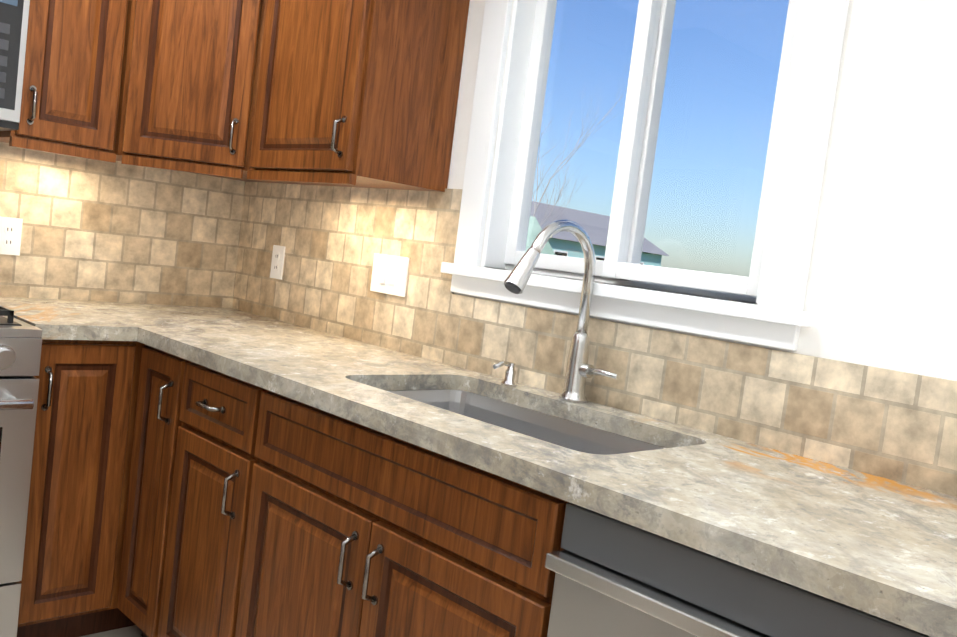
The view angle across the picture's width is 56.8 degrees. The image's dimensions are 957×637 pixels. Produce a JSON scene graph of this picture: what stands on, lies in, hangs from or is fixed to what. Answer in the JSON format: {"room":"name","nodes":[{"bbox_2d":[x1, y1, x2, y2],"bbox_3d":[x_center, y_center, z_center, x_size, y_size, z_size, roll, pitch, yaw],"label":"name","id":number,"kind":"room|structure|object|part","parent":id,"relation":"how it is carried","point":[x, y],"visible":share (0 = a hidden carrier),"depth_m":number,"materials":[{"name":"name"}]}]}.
{"room":"kitchen","nodes":[
{"label":"kitchen","id":0,"kind":"room"},
{"bbox_2d":[80,625,141,636],"bbox_3d":[-1.324,1.077,0.454,4.820,0.060,8.200,3,6,-44],"label":"floor","id":1,"kind":"structure","parent":0,"point":[133,631],"depth_m":2.60,"materials":[{"name":"tile"}]},
{"bbox_2d":[0,305,41,636],"bbox_3d":[-1.602,0.283,2.175,0.752,1.200,0.773,3,6,-44],"label":"range","id":2,"kind":"object","parent":1,"relation":"on","point":[20,348],"visible":1,"depth_m":2.19,"materials":[{"name":"grey metal"}]},
{"bbox_2d":[17,339,144,636],"bbox_3d":[-1.078,0.463,2.820,0.902,0.880,0.662,3,6,-44],"label":"base cabinet","id":3,"kind":"object","parent":1,"relation":"on","point":[82,454],"visible":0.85,"depth_m":2.40,"materials":[{"name":"brown wood"}]},
{"bbox_2d":[117,344,189,636],"bbox_3d":[-0.701,0.525,2.611,0.652,0.880,0.280,3,6,-44],"label":"base cabinet","id":4,"kind":"object","parent":1,"relation":"on","point":[158,422],"visible":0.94,"depth_m":2.38,"materials":[{"name":"brown wood"}]},
{"bbox_2d":[157,361,266,636],"bbox_3d":[-0.473,0.570,2.376,0.652,0.880,0.379,3,6,-44],"label":"base cabinet","id":5,"kind":"object","parent":1,"relation":"on","point":[216,459],"visible":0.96,"depth_m":2.15,"materials":[{"name":"brown wood"}]},
{"bbox_2d":[235,390,568,636],"bbox_3d":[-0.028,0.658,1.917,0.652,0.880,0.907,3,6,-44],"label":"base cabinet","id":6,"kind":"object","parent":1,"relation":"on","point":[354,529],"visible":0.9,"depth_m":1.67,"materials":[{"name":"brown wood"}]},
{"bbox_2d":[0,296,956,636],"bbox_3d":[-0.098,0.294,1.822,0.893,0.244,3.368,3,6,-44],"label":"countertop","id":7,"kind":"structure","parent":6,"relation":"on","point":[882,548],"depth_m":1.53,"materials":[{"name":"stone"}]},
{"bbox_2d":[493,361,516,385],"bbox_3d":[0.065,0.134,2.183,0.082,0.061,0.040,3,6,-44],"label":"soap dispenser","id":8,"kind":"object","parent":7,"relation":"on","point":[510,375],"visible":1,"depth_m":2.19,"materials":[{"name":"silver metal"}]},
{"bbox_2d":[504,219,619,402],"bbox_3d":[0.194,-0.011,1.949,0.303,0.413,0.160,3,6,-44],"label":"faucet","id":9,"kind":"object","parent":7,"relation":"on","point":[579,369],"visible":1,"depth_m":2.04,"materials":[{"name":"silver metal"}]},
{"bbox_2d":[545,502,929,636],"bbox_3d":[0.482,0.762,1.371,0.620,0.875,0.597,3,6,-44],"label":"dishwasher","id":10,"kind":"object","parent":1,"relation":"on","point":[615,578],"visible":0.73,"depth_m":1.21,"materials":[{"name":"grey metal"}]},
{"bbox_2d":[447,0,956,380],"bbox_3d":[1.244,0.076,1.227,0.150,2.440,6.030,3,6,-44],"label":"wall","id":11,"kind":"structure","parent":0,"point":[881,289],"depth_m":1.64,"materials":[{"name":"paint"}]},
{"bbox_2d":[247,0,469,191],"bbox_3d":[-0.348,-0.835,2.525,0.372,0.930,0.520,3,6,-44],"label":"upper cabinet","id":12,"kind":"object","parent":11,"relation":"attached to","point":[359,93],"visible":1,"depth_m":2.39,"materials":[{"name":"brown wood"}]},
{"bbox_2d":[228,181,956,496],"bbox_3d":[0.264,-0.040,2.118,0.010,0.505,3.380,3,6,-44],"label":"tile backsplash","id":13,"kind":"structure","parent":11,"relation":"attached to","point":[899,426],"depth_m":2.20,"materials":[{"name":"tile"}]},
{"bbox_2d":[270,245,285,279],"bbox_3d":[-0.705,-0.198,3.102,0.010,0.116,0.072,3,6,-44],"label":"electrical outlet","id":14,"kind":"object","parent":13,"relation":"attached to","point":[277,262],"visible":1,"depth_m":3.10,"materials":[{"name":"white plastic"}]},
{"bbox_2d":[370,253,409,296],"bbox_3d":[-0.269,-0.132,2.652,0.011,0.116,0.164,3,6,-44],"label":"light switch","id":15,"kind":"object","parent":13,"relation":"attached to","point":[389,274],"visible":1,"depth_m":2.65,"materials":[{"name":"white plastic"}]},
{"bbox_2d":[441,0,848,350],"bbox_3d":[0.384,-0.532,2.105,0.195,1.070,1.050,3,6,-44],"label":"window","id":16,"kind":"structure","parent":11,"relation":"in","point":[775,316],"depth_m":2.09,"materials":[{"name":"white wood"}]},
{"bbox_2d":[522,0,785,274],"bbox_3d":[0.397,-0.526,2.118,0.046,0.789,0.719,3,6,-44],"label":"panel","id":17,"kind":"object","parent":16,"relation":"attached to","point":[655,130],"visible":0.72,"depth_m":2.05,"materials":[{"name":"clear glass"}]},
{"bbox_3d":[-2.115,-0.409,2.200,3.620,2.440,0.120,3,6,-44],"label":"wall","id":18,"kind":"structure","parent":0,"visible":0},
{"bbox_2d":[0,0,29,130],"bbox_3d":[-1.601,-0.753,2.231,0.752,0.420,0.448,3,6,-44],"label":"microwave","id":19,"kind":"object","parent":18,"relation":"attached to","point":[14,15],"visible":1,"depth_m":2.35,"materials":[{"name":"grey plastic"}]},
{"bbox_2d":[0,0,127,162],"bbox_3d":[-1.231,-0.931,2.609,0.286,0.892,0.372,3,6,-44],"label":"upper cabinet","id":20,"kind":"object","parent":18,"relation":"attached to","point":[72,76],"visible":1,"depth_m":2.52,"materials":[{"name":"brown wood"}]},
{"bbox_2d":[0,142,243,307],"bbox_3d":[-1.599,-0.307,2.629,1.920,0.505,0.010,3,6,-44],"label":"tile backsplash","id":21,"kind":"structure","parent":18,"relation":"attached to","point":[94,230],"depth_m":2.99,"materials":[{"name":"tile"}]},
{"bbox_2d":[0,216,22,255],"bbox_3d":[-1.463,-0.257,2.756,0.072,0.116,0.010,3,6,-44],"label":"electrical outlet","id":22,"kind":"object","parent":21,"relation":"attached to","point":[10,235],"visible":1,"depth_m":2.76,"materials":[{"name":"white plastic"}]},
{"bbox_2d":[114,0,332,185],"bbox_3d":[-0.824,-0.897,2.846,0.607,0.892,0.606,3,6,-44],"label":"upper cabinet","id":23,"kind":"object","parent":18,"relation":"attached to","point":[223,171],"depth_m":2.62,"materials":[{"name":"brown wood"}]},
{"bbox_3d":[-0.828,-0.888,2.610,0.270,0.837,0.272,3,6,-44],"label":"corner wall cabinet door","id":24,"kind":"part","parent":23,"relation":"part of","materials":[{"name":"brown wood"}]},
{"label":"outside","id":25,"kind":"structure","parent":0,"visible":0},
{"bbox_3d":[0.544,-0.489,35.008,130.000,0.100,130.000,3,6,-44],"label":"ground","id":26,"kind":"structure","parent":25,"visible":0},
{"bbox_2d":[525,216,554,254],"bbox_3d":[-0.373,-0.958,27.197,5.182,5.871,19.034,7,4,1],"label":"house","id":27,"kind":"structure","parent":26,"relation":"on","point":[534,225],"depth_m":21.05,"materials":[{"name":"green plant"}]},
{"bbox_2d":[534,88,554,181],"bbox_3d":[0.531,-3.732,21.438,3.557,8.279,3.803,3,6,-44],"label":"tree","id":28,"kind":"object","parent":26,"relation":"on","point":[548,150],"depth_m":21.23,"materials":[{"name":"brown plant"}]},
{"bbox_2d":[533,53,631,226],"bbox_3d":[2.280,-5.153,31.108,5.313,10.138,6.126,3,6,-44],"label":"tree","id":29,"kind":"object","parent":26,"relation":"on","point":[535,207],"depth_m":30.69,"materials":[{"name":"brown plant"}]},
{"bbox_2d":[530,201,668,266],"bbox_3d":[3.477,-3.340,45.039,10.600,4.860,7.600,3,6,-44],"label":"house","id":30,"kind":"structure","parent":26,"relation":"on","point":[601,223],"depth_m":43.56,"materials":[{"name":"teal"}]}
]}

